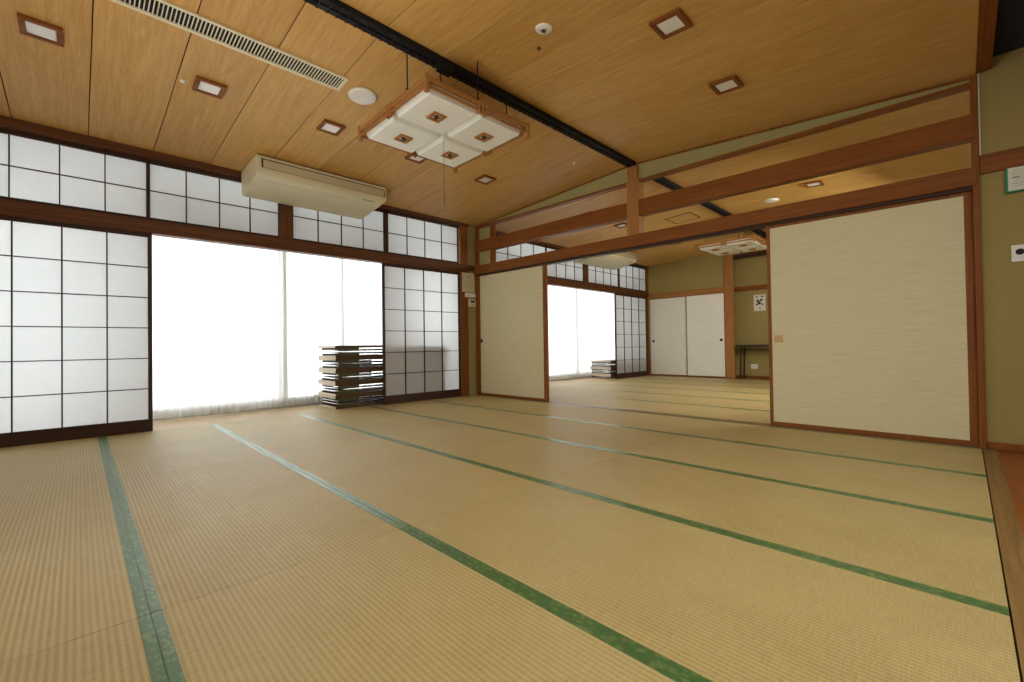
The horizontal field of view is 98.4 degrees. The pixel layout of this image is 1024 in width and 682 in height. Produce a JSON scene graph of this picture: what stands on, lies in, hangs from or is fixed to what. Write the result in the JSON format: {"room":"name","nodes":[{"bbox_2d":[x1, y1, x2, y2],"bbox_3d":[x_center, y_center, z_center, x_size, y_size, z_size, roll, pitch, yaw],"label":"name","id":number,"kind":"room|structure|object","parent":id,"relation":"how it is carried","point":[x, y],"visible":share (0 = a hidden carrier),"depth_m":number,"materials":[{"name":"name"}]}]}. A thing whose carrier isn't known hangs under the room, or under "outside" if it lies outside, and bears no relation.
{"room":"japanese tatami room","nodes":[
{"label":"japanese tatami room","id":0,"kind":"room"},
{"bbox_2d":[153,377,615,429],"bbox_3d":[-2.136,0.959,6.647,15.450,0.087,0.880,0,-1,-44],"label":"floor","id":1,"kind":"structure","parent":0,"point":[207,419],"depth_m":5.48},
{"bbox_2d":[318,396,382,409],"bbox_3d":[-1.909,0.870,6.654,1.750,0.078,0.580,0,-1,-44],"label":"folding table","id":2,"kind":"object","parent":1,"relation":"on","point":[373,401],"visible":0.41,"depth_m":6.12,"materials":[{"name":"black wood"}]},
{"bbox_2d":[318,392,382,401],"bbox_3d":[-1.912,0.779,6.654,1.750,0.078,0.580,0,-1,-44],"label":"folding table","id":3,"kind":"object","parent":2,"relation":"on","point":[324,397],"visible":0.46,"depth_m":6.04,"materials":[{"name":"black wood"}]},
{"bbox_2d":[318,385,382,396],"bbox_3d":[-1.910,0.700,6.658,1.750,0.078,0.580,0,-1,-44],"label":"folding table","id":4,"kind":"object","parent":3,"relation":"on","point":[325,391],"visible":0.34,"depth_m":6.09,"materials":[{"name":"black wood"}]},
{"bbox_2d":[318,381,382,388],"bbox_3d":[-1.914,0.610,6.657,1.750,0.078,0.580,0,-1,-44],"label":"folding table","id":5,"kind":"object","parent":4,"relation":"on","point":[356,384],"visible":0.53,"depth_m":6.06,"materials":[{"name":"wood"}]},
{"bbox_2d":[318,375,382,383],"bbox_3d":[-1.916,0.531,6.657,1.750,0.078,0.580,0,-1,-44],"label":"folding table","id":6,"kind":"object","parent":5,"relation":"on","point":[360,378],"visible":0.35,"depth_m":6.12,"materials":[{"name":"wood"}]},
{"bbox_2d":[318,369,382,376],"bbox_3d":[-1.914,0.441,6.661,1.750,0.078,0.580,0,-1,-44],"label":"folding table","id":7,"kind":"object","parent":6,"relation":"on","point":[367,371],"visible":0.48,"depth_m":6.07,"materials":[{"name":"wood"}]},
{"bbox_2d":[319,363,382,370],"bbox_3d":[-1.911,0.362,6.667,1.750,0.078,0.580,0,-1,-44],"label":"folding table","id":8,"kind":"object","parent":7,"relation":"on","point":[352,366],"visible":0.43,"depth_m":6.12,"materials":[{"name":"wood"}]},
{"bbox_2d":[318,357,381,363],"bbox_3d":[-1.913,0.272,6.667,1.750,0.078,0.580,0,-1,-44],"label":"folding table","id":9,"kind":"object","parent":8,"relation":"on","point":[362,359],"visible":0.48,"depth_m":6.06,"materials":[{"name":"wood"}]},
{"bbox_2d":[318,351,381,357],"bbox_3d":[-1.914,0.193,6.667,1.750,0.078,0.580,0,-1,-44],"label":"folding table","id":10,"kind":"object","parent":9,"relation":"on","point":[324,354],"visible":0.55,"depth_m":6.07,"materials":[{"name":"black wood"}]},
{"bbox_2d":[318,345,381,350],"bbox_3d":[-1.920,0.103,6.664,1.750,0.078,0.580,0,-1,-44],"label":"folding table","id":11,"kind":"object","parent":10,"relation":"on","point":[335,347],"visible":0.5,"depth_m":6.07,"materials":[{"name":"black wood"}]},
{"bbox_2d":[0,0,978,226],"bbox_3d":[-1.945,-2.032,2.124,9.400,0.254,5.880,0,-1,-44],"label":"ceiling","id":12,"kind":"structure","parent":0,"point":[601,70],"depth_m":3.36,"materials":[{"name":"wood"}]},
{"bbox_2d":[17,12,63,46],"bbox_3d":[-3.047,-2.008,2.863,0.200,0.033,0.201,0,-1,-44],"label":"recessed light","id":13,"kind":"object","parent":12,"relation":"in","point":[29,26],"visible":1,"depth_m":2.85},
{"bbox_2d":[192,75,226,98],"bbox_3d":[-2.401,-2.009,3.511,0.200,0.033,0.201,0,-1,-44],"label":"recessed light","id":14,"kind":"object","parent":12,"relation":"in","point":[202,85],"visible":1,"depth_m":3.50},
{"bbox_2d":[110,0,348,90],"bbox_3d":[-2.045,-2.062,2.889,1.928,0.023,0.196,0,-1,-44],"label":"ceiling vent","id":15,"kind":"object","parent":12,"relation":"in","point":[163,10],"visible":1,"depth_m":3.02,"materials":[{"name":"beige metal"}]},
{"bbox_2d":[241,154,385,218],"bbox_3d":[-2.321,-1.788,5.294,1.470,0.320,0.617,0,-1,-44],"label":"air conditioner","id":16,"kind":"object","parent":12,"relation":"hanging from","point":[265,178],"visible":1,"depth_m":5.07,"materials":[{"name":"beige plastic"}]},
{"bbox_2d":[316,119,345,135],"bbox_3d":[-1.708,-2.011,4.176,0.200,0.033,0.201,0,-1,-44],"label":"recessed light","id":17,"kind":"object","parent":12,"relation":"in","point":[326,126],"visible":1,"depth_m":4.16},
{"bbox_2d":[348,87,376,104],"bbox_3d":[-1.257,-2.058,3.723,0.236,0.030,0.236,-1,-1,42],"label":"ceiling speaker","id":18,"kind":"object","parent":12,"relation":"attached to","point":[360,95],"visible":1,"depth_m":3.70,"materials":[{"name":"white plastic"}]},
{"bbox_2d":[358,53,529,205],"bbox_3d":[-0.572,-1.621,3.710,1.022,0.980,1.022,0,-1,-44],"label":"hanging lamp","id":19,"kind":"object","parent":12,"relation":"hanging from","point":[445,125],"visible":1,"depth_m":3.55,"materials":[{"name":"white plastic"}]},
{"bbox_2d":[303,0,635,166],"bbox_3d":[-1.861,-2.092,2.048,9.215,0.040,0.117,0,-1,-44],"label":"rail","id":20,"kind":"object","parent":12,"relation":"attached to","point":[338,9],"visible":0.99,"depth_m":3.42,"materials":[{"name":"black metal"}]},
{"bbox_2d":[649,7,692,39],"bbox_3d":[1.018,-2.029,2.837,0.200,0.038,0.201,0,-1,-44],"label":"recessed light","id":21,"kind":"object","parent":12,"relation":"in","point":[674,22],"visible":1,"depth_m":2.82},
{"bbox_2d":[708,74,743,95],"bbox_3d":[1.700,-2.031,3.512,0.200,0.038,0.201,0,-1,-44],"label":"recessed light","id":22,"kind":"object","parent":12,"relation":"in","point":[730,83],"visible":1,"depth_m":3.50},
{"bbox_2d":[648,249,766,293],"bbox_3d":[5.612,-1.713,9.450,0.070,0.900,5.940,0,-1,-44],"label":"wall","id":23,"kind":"structure","parent":0,"point":[706,271],"depth_m":10.76,"materials":[{"name":"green paint"}]},
{"bbox_2d":[496,243,545,261],"bbox_3d":[0.166,-1.571,8.273,1.416,0.628,0.030,0,-1,-44],"label":"window","id":24,"kind":"structure","parent":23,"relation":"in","point":[521,250],"depth_m":8.22,"materials":[{"name":"paper"}]},
{"bbox_2d":[547,248,583,281],"bbox_3d":[1.109,-1.573,9.197,1.238,0.628,0.030,0,-1,-44],"label":"window","id":25,"kind":"structure","parent":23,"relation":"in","point":[572,271],"depth_m":9.23,"materials":[{"name":"paper"}]},
{"bbox_2d":[548,277,648,296],"bbox_3d":[1.510,-1.214,9.495,5.750,0.091,0.015,0,-1,-44],"label":"trim","id":26,"kind":"structure","parent":23,"relation":"attached to","point":[554,280],"depth_m":9.81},
{"bbox_2d":[588,265,618,287],"bbox_3d":[2.093,-1.575,10.161,1.256,0.628,0.030,0,-1,-44],"label":"window","id":27,"kind":"structure","parent":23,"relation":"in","point":[597,275],"depth_m":10.15,"materials":[{"name":"paper"}]},
{"bbox_2d":[620,266,645,291],"bbox_3d":[3.022,-1.577,11.071,1.278,0.628,0.030,0,-1,-44],"label":"window","id":28,"kind":"structure","parent":23,"relation":"in","point":[632,278],"depth_m":11.07,"materials":[{"name":"paper"}]},
{"bbox_2d":[645,268,649,374],"bbox_3d":[3.503,-0.503,11.520,0.070,2.792,0.105,0,-1,-44],"label":"trim","id":29,"kind":"structure","parent":23,"relation":"attached to","point":[646,270],"depth_m":11.48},
{"bbox_2d":[649,296,686,375],"bbox_3d":[3.941,-0.111,11.148,0.034,1.963,0.995,0,-1,-44],"label":"sliding door","id":30,"kind":"structure","parent":23,"relation":"in","point":[668,345],"depth_m":11.13,"materials":[{"name":"white paper"}]},
{"bbox_2d":[648,287,723,298],"bbox_3d":[4.216,-1.163,10.848,0.090,0.125,1.929,0,-1,-44],"label":"trim","id":31,"kind":"structure","parent":23,"relation":"attached to","point":[718,289],"depth_m":10.76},
{"bbox_2d":[686,292,725,377],"bbox_3d":[4.572,-0.129,10.458,0.034,1.963,0.905,0,-1,-44],"label":"sliding door","id":32,"kind":"structure","parent":23,"relation":"in","point":[705,313],"depth_m":10.43,"materials":[{"name":"white paper"}]},
{"bbox_2d":[496,90,971,266],"bbox_3d":[3.505,-2.043,7.464,5.780,0.254,5.880,0,-1,-44],"label":"ceiling","id":33,"kind":"structure","parent":0,"point":[958,157],"depth_m":5.59,"materials":[{"name":"wood"}]},
{"bbox_2d":[575,252,636,269],"bbox_3d":[2.044,-1.796,9.570,1.470,0.320,0.617,0,-1,-44],"label":"air conditioner","id":34,"kind":"object","parent":33,"relation":"hanging from","point":[619,260],"visible":0.69,"depth_m":9.51,"materials":[{"name":"beige plastic"}]},
{"bbox_2d":[665,212,700,223],"bbox_3d":[2.904,-2.086,7.520,0.440,0.028,0.440,0,-1,-44],"label":"ceiling hatch","id":35,"kind":"object","parent":33,"relation":"attached to","point":[688,216],"visible":1,"depth_m":7.51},
{"bbox_2d":[653,177,765,237],"bbox_3d":[3.577,-2.103,7.376,5.660,0.040,0.117,0,-1,-44],"label":"rail","id":36,"kind":"object","parent":33,"relation":"attached to","point":[663,181],"visible":0.3,"depth_m":6.80,"materials":[{"name":"black metal"}]},
{"bbox_2d":[695,229,766,279],"bbox_3d":[4.134,-1.622,8.237,1.022,0.980,1.022,0,-1,-44],"label":"hanging lamp","id":37,"kind":"object","parent":33,"relation":"hanging from","point":[743,244],"visible":0.85,"depth_m":8.05,"materials":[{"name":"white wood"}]},
{"bbox_2d":[479,47,1023,452],"bbox_3d":[2.066,-0.616,4.742,0.070,3.070,7.660,0,-1,-44],"label":"wall","id":38,"kind":"structure","parent":0,"point":[1002,85],"depth_m":3.21,"materials":[{"name":"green paint"}]},
{"bbox_2d":[4,375,647,447],"bbox_3d":[-1.886,0.929,6.214,15.200,0.050,0.090,0,-1,-44],"label":"trim","id":39,"kind":"structure","parent":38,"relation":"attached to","point":[647,375],"depth_m":5.24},
{"bbox_2d":[0,215,152,447],"bbox_3d":[-4.102,-0.089,4.032,1.283,1.993,0.030,0,-1,-44],"label":"screen","id":40,"kind":"object","parent":39,"relation":"on","point":[76,347],"visible":1,"depth_m":4.08,"materials":[{"name":"paper"}]},
{"bbox_2d":[381,263,460,404],"bbox_3d":[-1.336,-0.109,6.741,1.383,2.020,0.032,0,-1,-44],"label":"screen","id":41,"kind":"object","parent":39,"relation":"on","point":[421,321],"visible":1,"depth_m":6.70,"materials":[{"name":"paper"}]},
{"bbox_2d":[614,293,647,378],"bbox_3d":[2.968,-0.118,10.959,1.480,2.023,0.030,0,-1,-44],"label":"screen","id":42,"kind":"object","parent":39,"relation":"on","point":[630,312],"visible":1,"depth_m":10.93,"materials":[{"name":"paper"}]},
{"bbox_2d":[458,226,476,395],"bbox_3d":[-0.739,-0.528,7.365,0.345,2.860,0.105,0,-1,-44],"label":"wall","id":43,"kind":"structure","parent":38,"relation":"in","point":[470,230],"depth_m":7.30,"materials":[{"name":"green paint"}]},
{"bbox_2d":[462,272,474,292],"bbox_3d":[-0.722,-0.964,7.315,0.260,0.320,0.006,0,-1,-44],"label":"notice","id":44,"kind":"object","parent":43,"relation":"attached to","point":[468,285],"visible":1,"depth_m":7.31,"materials":[{"name":"paper"}]},
{"bbox_2d":[475,228,480,394],"bbox_3d":[-0.547,-0.491,7.395,0.070,2.780,0.090,0,-1,-44],"label":"trim","id":45,"kind":"structure","parent":38,"relation":"attached to","point":[478,325],"depth_m":7.36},
{"bbox_2d":[480,265,548,401],"bbox_3d":[-0.020,-0.118,6.852,0.034,1.995,1.510,0,-1,-44],"label":"sliding door","id":46,"kind":"structure","parent":38,"relation":"in","point":[514,341],"depth_m":6.75,"materials":[{"name":"beige paper"}]},
{"bbox_2d":[626,179,643,235],"bbox_3d":[1.483,-1.593,5.321,0.130,0.655,0.155,0,-1,-44],"label":"trim","id":47,"kind":"structure","parent":38,"relation":"attached to","point":[635,222],"depth_m":5.26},
{"bbox_2d":[474,82,969,228],"bbox_3d":[1.428,-1.907,5.376,0.090,0.118,5.790,0,-1,-44],"label":"trim","id":48,"kind":"structure","parent":38,"relation":"attached to","point":[964,87],"depth_m":4.24,"materials":[{"name":"wood"}]},
{"bbox_2d":[475,77,968,226],"bbox_3d":[1.403,-2.010,5.355,0.016,0.227,5.790,0,-1,-44],"label":"trim","id":49,"kind":"structure","parent":38,"relation":"attached to","point":[967,78],"depth_m":4.24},
{"bbox_2d":[475,186,972,276],"bbox_3d":[1.439,-1.114,5.366,0.090,0.096,5.790,0,-1,-44],"label":"trim","id":50,"kind":"structure","parent":38,"relation":"attached to","point":[966,189],"depth_m":4.46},
{"bbox_2d":[474,113,974,252],"bbox_3d":[1.432,-1.583,5.372,0.110,0.266,5.790,0,-1,-44],"label":"wooden beam","id":51,"kind":"structure","parent":38,"relation":"attached to","point":[957,131],"depth_m":4.21,"materials":[{"name":"wood"}]},
{"bbox_2d":[474,166,976,274],"bbox_3d":[1.438,-1.200,5.367,0.120,0.209,5.790,0,-1,-44],"label":"wooden beam","id":52,"kind":"structure","parent":38,"relation":"attached to","point":[967,177],"depth_m":4.24,"materials":[{"name":"wood"}]},
{"bbox_2d":[476,394,978,447],"bbox_3d":[1.459,0.869,5.362,0.103,0.054,5.810,0,-1,-44],"label":"trim","id":53,"kind":"structure","parent":38,"relation":"attached to","point":[476,394],"depth_m":4.64,"materials":[{"name":"brown wood"}]},
{"bbox_2d":[766,191,978,446],"bbox_3d":[2.971,-0.164,3.792,0.035,1.925,1.384,0,-1,-44],"label":"sliding door","id":54,"kind":"structure","parent":38,"relation":"in","point":[872,318],"depth_m":3.69,"materials":[{"name":"beige paper"}]},
{"bbox_2d":[969,73,986,448],"bbox_3d":[3.476,-0.593,3.299,0.115,2.770,0.038,0,-1,-44],"label":"trim","id":55,"kind":"structure","parent":38,"relation":"attached to","point":[973,79],"depth_m":3.26,"materials":[{"name":"wood"}]},
{"bbox_2d":[977,73,981,174],"bbox_3d":[3.453,-1.604,3.268,0.016,0.750,0.011,0,-1,-44],"label":"trim","id":56,"kind":"structure","parent":38,"relation":"attached to","point":[978,85],"depth_m":3.26,"materials":[{"name":"wood"}]},
{"bbox_2d":[979,146,1023,173],"bbox_3d":[4.078,-1.315,2.625,0.024,0.138,1.793,0,-1,-44],"label":"trim","id":57,"kind":"structure","parent":38,"relation":"attached to","point":[1014,157],"depth_m":3.18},
{"bbox_2d":[983,449,1023,681],"bbox_3d":[0.145,0.823,-0.046,9.340,0.050,0.072,0,-1,-44],"label":"trim","id":58,"kind":"structure","parent":38,"relation":"attached to","point":[1010,539],"depth_m":1.72,"materials":[{"name":"brown wood"}]},
{"bbox_2d":[987,441,1023,452],"bbox_3d":[4.111,0.747,2.602,0.014,0.055,1.792,0,-1,-44],"label":"baseboard","id":59,"kind":"structure","parent":38,"relation":"attached to","point":[990,445],"depth_m":3.17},
{"bbox_2d":[1005,165,1023,193],"bbox_3d":[3.677,-1.174,3.036,0.024,0.229,0.388,0,-1,-44],"label":"framed notice","id":60,"kind":"object","parent":38,"relation":"attached to","point":[1014,177],"visible":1,"depth_m":3.14,"materials":[{"name":"white paper"}]},
{"bbox_2d":[1012,166,1023,186],"bbox_3d":[3.661,-1.175,3.037,0.001,0.152,0.305,0,-1,-44],"label":"print","id":61,"kind":"object","parent":60,"relation":"attached to","point":[1017,172],"depth_m":3.12},
{"bbox_2d":[1011,244,1023,261],"bbox_3d":[3.598,-0.622,3.125,0.014,0.120,0.095,0,-1,-44],"label":"switch plate","id":62,"kind":"object","parent":38,"relation":"attached to","point":[1017,251],"visible":1,"depth_m":3.13,"materials":[{"name":"white plastic"}]},
{"bbox_2d":[733,236,976,375],"bbox_3d":[5.495,-0.650,9.909,0.080,3.170,7.000,0,-1,-44],"label":"wall","id":63,"kind":"structure","parent":0,"point":[751,326],"depth_m":9.97,"materials":[{"name":"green paint"}]},
{"bbox_2d":[754,294,765,310],"bbox_3d":[5.506,-0.851,9.834,0.007,0.360,0.240,0,-1,-44],"label":"notice","id":64,"kind":"object","parent":63,"relation":"attached to","point":[759,300],"visible":1,"depth_m":9.82,"materials":[{"name":"white paper"}]},
{"bbox_2d":[993,0,1023,56],"bbox_3d":[0.780,-2.099,-0.644,9.420,0.040,1.710,0,-1,-44],"label":"ceiling","id":65,"kind":"structure","parent":0,"point":[1009,33],"depth_m":2.92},
{"bbox_2d":[997,450,1023,536],"bbox_3d":[0.809,0.827,-0.667,9.420,0.086,1.745,0,-1,-44],"label":"floor","id":66,"kind":"structure","parent":0,"point":[1012,463],"depth_m":2.58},
{"bbox_3d":[0.263,0.922,4.199,15.450,0.034,5.975,0,-1,-44],"label":"floor","id":67,"kind":"structure","parent":0,"visible":0},
{"bbox_2d":[0,437,113,499],"bbox_3d":[-3.508,0.915,3.143,0.924,0.057,2.020,0,-1,-44],"label":"mat","id":68,"kind":"object","parent":67,"relation":"on","point":[25,470],"visible":0.76,"depth_m":3.10,"materials":[{"name":"wicker"}]},
{"bbox_2d":[0,481,149,664],"bbox_3d":[-2.117,0.878,1.723,0.924,0.057,1.950,0,-1,-44],"label":"mat","id":69,"kind":"object","parent":67,"relation":"on","point":[69,571],"visible":0.76,"depth_m":1.62,"materials":[{"name":"wicker"}]},
{"bbox_2d":[0,614,168,681],"bbox_3d":[-0.793,0.843,0.372,0.924,0.057,1.829,0,-1,-44],"label":"mat","id":70,"kind":"object","parent":67,"relation":"on","point":[129,651],"visible":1,"depth_m":1.15,"materials":[{"name":"wicker"}]},
{"bbox_2d":[102,424,268,480],"bbox_3d":[-2.861,0.914,3.776,0.884,0.057,2.020,0,-1,-44],"label":"mat","id":71,"kind":"object","parent":67,"relation":"on","point":[133,455],"visible":0.73,"depth_m":3.56,"materials":[{"name":"wicker"}]},
{"bbox_2d":[114,455,405,614],"bbox_3d":[-1.471,0.877,2.357,0.884,0.057,1.950,0,-1,-44],"label":"mat","id":72,"kind":"object","parent":67,"relation":"on","point":[197,532],"visible":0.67,"depth_m":2.03,"materials":[{"name":"wicker"}]},
{"bbox_2d":[213,414,379,454],"bbox_3d":[-2.220,0.913,4.404,0.909,0.057,2.020,0,-1,-44],"label":"mat","id":73,"kind":"object","parent":67,"relation":"on","point":[276,435],"visible":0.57,"depth_m":4.22,"materials":[{"name":"wicker"}]},
{"bbox_2d":[301,406,459,436],"bbox_3d":[-1.563,0.912,5.048,0.929,0.057,2.020,0,-1,-44],"label":"mat","id":74,"kind":"object","parent":67,"relation":"on","point":[376,421],"visible":0.62,"depth_m":4.88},
{"bbox_2d":[271,437,540,527],"bbox_3d":[-0.830,0.876,2.985,0.909,0.057,1.950,0,-1,-44],"label":"mat","id":75,"kind":"object","parent":67,"relation":"on","point":[409,485],"visible":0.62,"depth_m":2.73,"materials":[{"name":"wicker"}]},
{"bbox_2d":[151,528,693,681],"bbox_3d":[-0.146,0.841,1.005,0.884,0.057,1.829,0,-1,-44],"label":"mat","id":76,"kind":"object","parent":67,"relation":"on","point":[400,605],"visible":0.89,"depth_m":1.25,"materials":[{"name":"wicker"}]},
{"bbox_2d":[372,400,520,422],"bbox_3d":[-0.901,0.910,5.697,0.924,0.057,2.020,0,-1,-44],"label":"mat","id":77,"kind":"object","parent":67,"relation":"on","point":[459,413],"visible":0.65,"depth_m":5.56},
{"bbox_2d":[431,395,568,412],"bbox_3d":[-0.236,0.909,6.348,0.934,0.057,2.020,0,-1,-44],"label":"mat","id":78,"kind":"object","parent":67,"relation":"on","point":[507,404],"visible":0.56,"depth_m":6.22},
{"bbox_2d":[382,423,625,481],"bbox_3d":[-0.172,0.874,3.628,0.929,0.057,1.950,0,-1,-44],"label":"mat","id":79,"kind":"object","parent":67,"relation":"on","point":[536,458],"visible":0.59,"depth_m":3.41,"materials":[{"name":"wicker"}]},
{"bbox_2d":[464,413,681,452],"bbox_3d":[0.490,0.873,4.278,0.924,0.057,1.950,0,-1,-44],"label":"mat","id":80,"kind":"object","parent":67,"relation":"on","point":[622,439],"visible":0.64,"depth_m":4.10,"materials":[{"name":"wicker"}]},
{"bbox_2d":[549,392,611,403],"bbox_3d":[0.505,0.907,7.075,0.927,0.057,2.020,0,-1,-44],"label":"mat","id":81,"kind":"object","parent":67,"relation":"on","point":[554,397],"visible":0.23,"depth_m":6.68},
{"bbox_2d":[549,386,642,397],"bbox_3d":[1.178,0.906,7.734,0.954,0.057,2.020,0,-1,-44],"label":"mat","id":82,"kind":"object","parent":67,"relation":"on","point":[552,389],"visible":0.51,"depth_m":7.55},
{"bbox_2d":[558,383,671,392],"bbox_3d":[1.858,0.905,8.400,0.949,0.057,2.020,0,-1,-44],"label":"mat","id":83,"kind":"object","parent":67,"relation":"on","point":[578,385],"visible":0.59,"depth_m":8.30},
{"bbox_2d":[527,405,721,434],"bbox_3d":[1.155,0.872,4.928,0.934,0.057,1.950,0,-1,-44],"label":"mat","id":84,"kind":"object","parent":67,"relation":"on","point":[640,420],"visible":0.65,"depth_m":4.77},
{"bbox_2d":[586,380,691,387],"bbox_3d":[2.537,0.903,9.065,0.949,0.057,2.020,0,-1,-44],"label":"mat","id":85,"kind":"object","parent":67,"relation":"on","point":[610,382],"visible":0.6,"depth_m":8.97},
{"bbox_2d":[612,378,713,384],"bbox_3d":[3.216,0.902,9.730,0.949,0.057,2.020,0,-1,-44],"label":"mat","id":86,"kind":"object","parent":67,"relation":"on","point":[692,382],"visible":0.52,"depth_m":9.62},
{"bbox_2d":[581,398,753,419],"bbox_3d":[1.896,0.870,5.655,0.927,0.057,1.950,0,-1,-44],"label":"mat","id":87,"kind":"object","parent":67,"relation":"on","point":[726,413],"visible":0.58,"depth_m":5.53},
{"bbox_2d":[630,375,725,380],"bbox_3d":[3.898,0.901,10.399,0.959,0.057,2.020,0,-1,-44],"label":"mat","id":88,"kind":"object","parent":67,"relation":"on","point":[648,376],"visible":0.6,"depth_m":10.32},
{"bbox_2d":[618,393,769,409],"bbox_3d":[2.569,0.869,6.314,0.954,0.057,1.950,0,-1,-44],"label":"mat","id":89,"kind":"object","parent":67,"relation":"on","point":[682,399],"visible":0.54,"depth_m":6.20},
{"bbox_2d":[648,388,769,400],"bbox_3d":[3.249,0.867,6.981,0.949,0.057,1.950,0,-1,-44],"label":"mat","id":90,"kind":"object","parent":67,"relation":"on","point":[688,392],"visible":0.41,"depth_m":6.99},
{"bbox_2d":[407,482,1020,681],"bbox_3d":[0.495,0.840,1.633,0.909,0.057,1.829,0,-1,-44],"label":"mat","id":91,"kind":"object","parent":67,"relation":"on","point":[705,604],"visible":0.8,"depth_m":1.39,"materials":[{"name":"wicker"}]},
{"bbox_2d":[675,385,769,393],"bbox_3d":[3.928,0.866,7.646,0.949,0.057,1.950,0,-1,-44],"label":"mat","id":92,"kind":"object","parent":67,"relation":"on","point":[693,387],"visible":0.36,"depth_m":7.77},
{"bbox_2d":[696,381,769,388],"bbox_3d":[4.606,0.865,8.310,0.949,0.057,1.950,0,-1,-44],"label":"mat","id":93,"kind":"object","parent":67,"relation":"on","point":[732,384],"visible":0.41,"depth_m":8.56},
{"bbox_2d":[727,410,769,423],"bbox_3d":[3.220,0.835,4.304,0.927,0.057,1.829,0,-1,-44],"label":"mat","id":94,"kind":"object","parent":67,"relation":"on","point":[758,416],"visible":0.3,"depth_m":4.76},
{"bbox_2d":[543,453,1008,611],"bbox_3d":[1.152,0.839,2.277,0.929,0.057,1.829,0,-1,-44],"label":"mat","id":95,"kind":"object","parent":67,"relation":"on","point":[956,555],"visible":0.78,"depth_m":1.98,"materials":[{"name":"wicker"}]},
{"bbox_2d":[627,435,993,520],"bbox_3d":[1.814,0.837,2.926,0.924,0.057,1.829,0,-1,-44],"label":"mat","id":96,"kind":"object","parent":67,"relation":"on","point":[966,494],"visible":0.7,"depth_m":2.70,"materials":[{"name":"wicker"}]},
{"bbox_2d":[683,421,985,475],"bbox_3d":[2.479,0.836,3.577,0.934,0.057,1.829,0,-1,-44],"label":"mat","id":97,"kind":"object","parent":67,"relation":"on","point":[962,459],"visible":0.71,"depth_m":3.38,"materials":[{"name":"wicker"}]},
{"bbox_3d":[5.021,-0.610,10.185,0.210,2.930,0.100,0,-1,-44],"label":"wall","id":98,"kind":"structure","parent":0,"visible":0},
{"bbox_2d":[724,254,735,378],"bbox_3d":[4.952,-0.610,10.066,0.055,2.930,0.195,0,-1,-44],"label":"trim","id":99,"kind":"structure","parent":98,"relation":"attached to","point":[728,259],"depth_m":10.04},
{"bbox_3d":[-5.010,-0.643,-1.517,0.080,3.170,8.620,0,-1,-44],"label":"wall","id":100,"kind":"structure","parent":0,"visible":0},
{"bbox_2d":[0,133,146,218],"bbox_3d":[-4.143,-1.521,4.051,1.261,0.628,0.030,0,-1,-44],"label":"window","id":101,"kind":"structure","parent":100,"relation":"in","point":[31,171],"depth_m":4.10,"materials":[{"name":"paper"}]},
{"bbox_2d":[150,164,278,237],"bbox_3d":[-3.255,-1.533,4.921,1.238,0.631,0.030,0,-1,-44],"label":"window","id":102,"kind":"structure","parent":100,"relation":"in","point":[176,196],"depth_m":4.84,"materials":[{"name":"paper"}]},
{"bbox_2d":[0,115,469,227],"bbox_3d":[-4.039,-1.885,4.133,9.220,0.185,0.135,0,-1,-44],"label":"trim","id":103,"kind":"structure","parent":100,"relation":"attached to","point":[11,123],"depth_m":4.31,"materials":[{"name":"wood"}]},
{"bbox_2d":[0,199,473,272],"bbox_3d":[-3.947,-1.170,4.148,9.370,0.158,0.015,0,-1,-44],"label":"trim","id":104,"kind":"structure","parent":100,"relation":"attached to","point":[11,205],"depth_m":4.74,"materials":[{"name":"wood"}]},
{"bbox_2d":[279,203,292,239],"bbox_3d":[-2.775,-1.542,5.408,0.160,0.631,0.090,0,-1,-44],"label":"trim","id":105,"kind":"structure","parent":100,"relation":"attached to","point":[285,211],"depth_m":5.37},
{"bbox_2d":[293,206,384,252],"bbox_3d":[-2.271,-1.547,5.885,1.256,0.634,0.030,0,-1,-44],"label":"window","id":106,"kind":"structure","parent":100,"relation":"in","point":[366,233],"depth_m":5.87,"materials":[{"name":"paper"}]},
{"bbox_2d":[388,214,458,263],"bbox_3d":[-1.342,-1.560,6.795,1.278,0.637,0.030,0,-1,-44],"label":"window","id":107,"kind":"structure","parent":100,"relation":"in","point":[408,237],"depth_m":6.77,"materials":[{"name":"paper"}]},
{"bbox_2d":[972,0,998,72],"bbox_3d":[0.104,-2.034,-0.014,9.334,0.136,0.118,0,-1,-44],"label":"trim","id":108,"kind":"structure","parent":100,"relation":"attached to","point":[988,9],"depth_m":2.84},
{"bbox_3d":[-2.882,-1.603,6.368,4.300,0.025,0.099,0,-1,-44],"label":"rail","id":109,"kind":"object","parent":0,"visible":0},
{"bbox_2d":[152,236,287,418],"bbox_3d":[-3.688,-0.342,5.443,1.710,2.476,0.076,0,-1,-44],"label":"lace curtain","id":110,"kind":"object","parent":109,"relation":"hanging from","point":[219,311],"visible":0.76,"depth_m":5.46,"materials":[{"name":"fabric"}]},
{"bbox_2d":[287,252,382,404],"bbox_3d":[-2.579,-0.343,6.629,1.645,2.476,0.077,0,-1,-44],"label":"lace curtain","id":111,"kind":"object","parent":109,"relation":"hanging from","point":[331,301],"visible":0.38,"depth_m":6.47,"materials":[{"name":"fabric"}]},
{"bbox_3d":[0.993,-1.611,10.164,5.250,0.025,0.099,0,-1,-44],"label":"rail","id":112,"kind":"object","parent":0,"visible":0},
{"bbox_2d":[548,285,614,379],"bbox_3d":[1.627,-0.352,10.749,3.430,2.476,0.075,0,-1,-45],"label":"lace curtain","id":113,"kind":"object","parent":112,"relation":"hanging from","point":[581,323],"visible":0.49,"depth_m":10.70,"materials":[{"name":"fabric"}]},
{"bbox_3d":[-2.433,-2.039,6.981,15.500,0.240,0.140,0,-1,-44],"label":"wall window","id":114,"kind":"structure","parent":0,"visible":0},
{"bbox_2d":[153,402,321,420],"bbox_3d":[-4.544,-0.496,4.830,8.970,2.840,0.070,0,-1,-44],"label":"window sill","id":115,"kind":"structure","parent":114,"relation":"attached to","point":[294,405],"depth_m":5.88,"materials":[{"name":"wood"}]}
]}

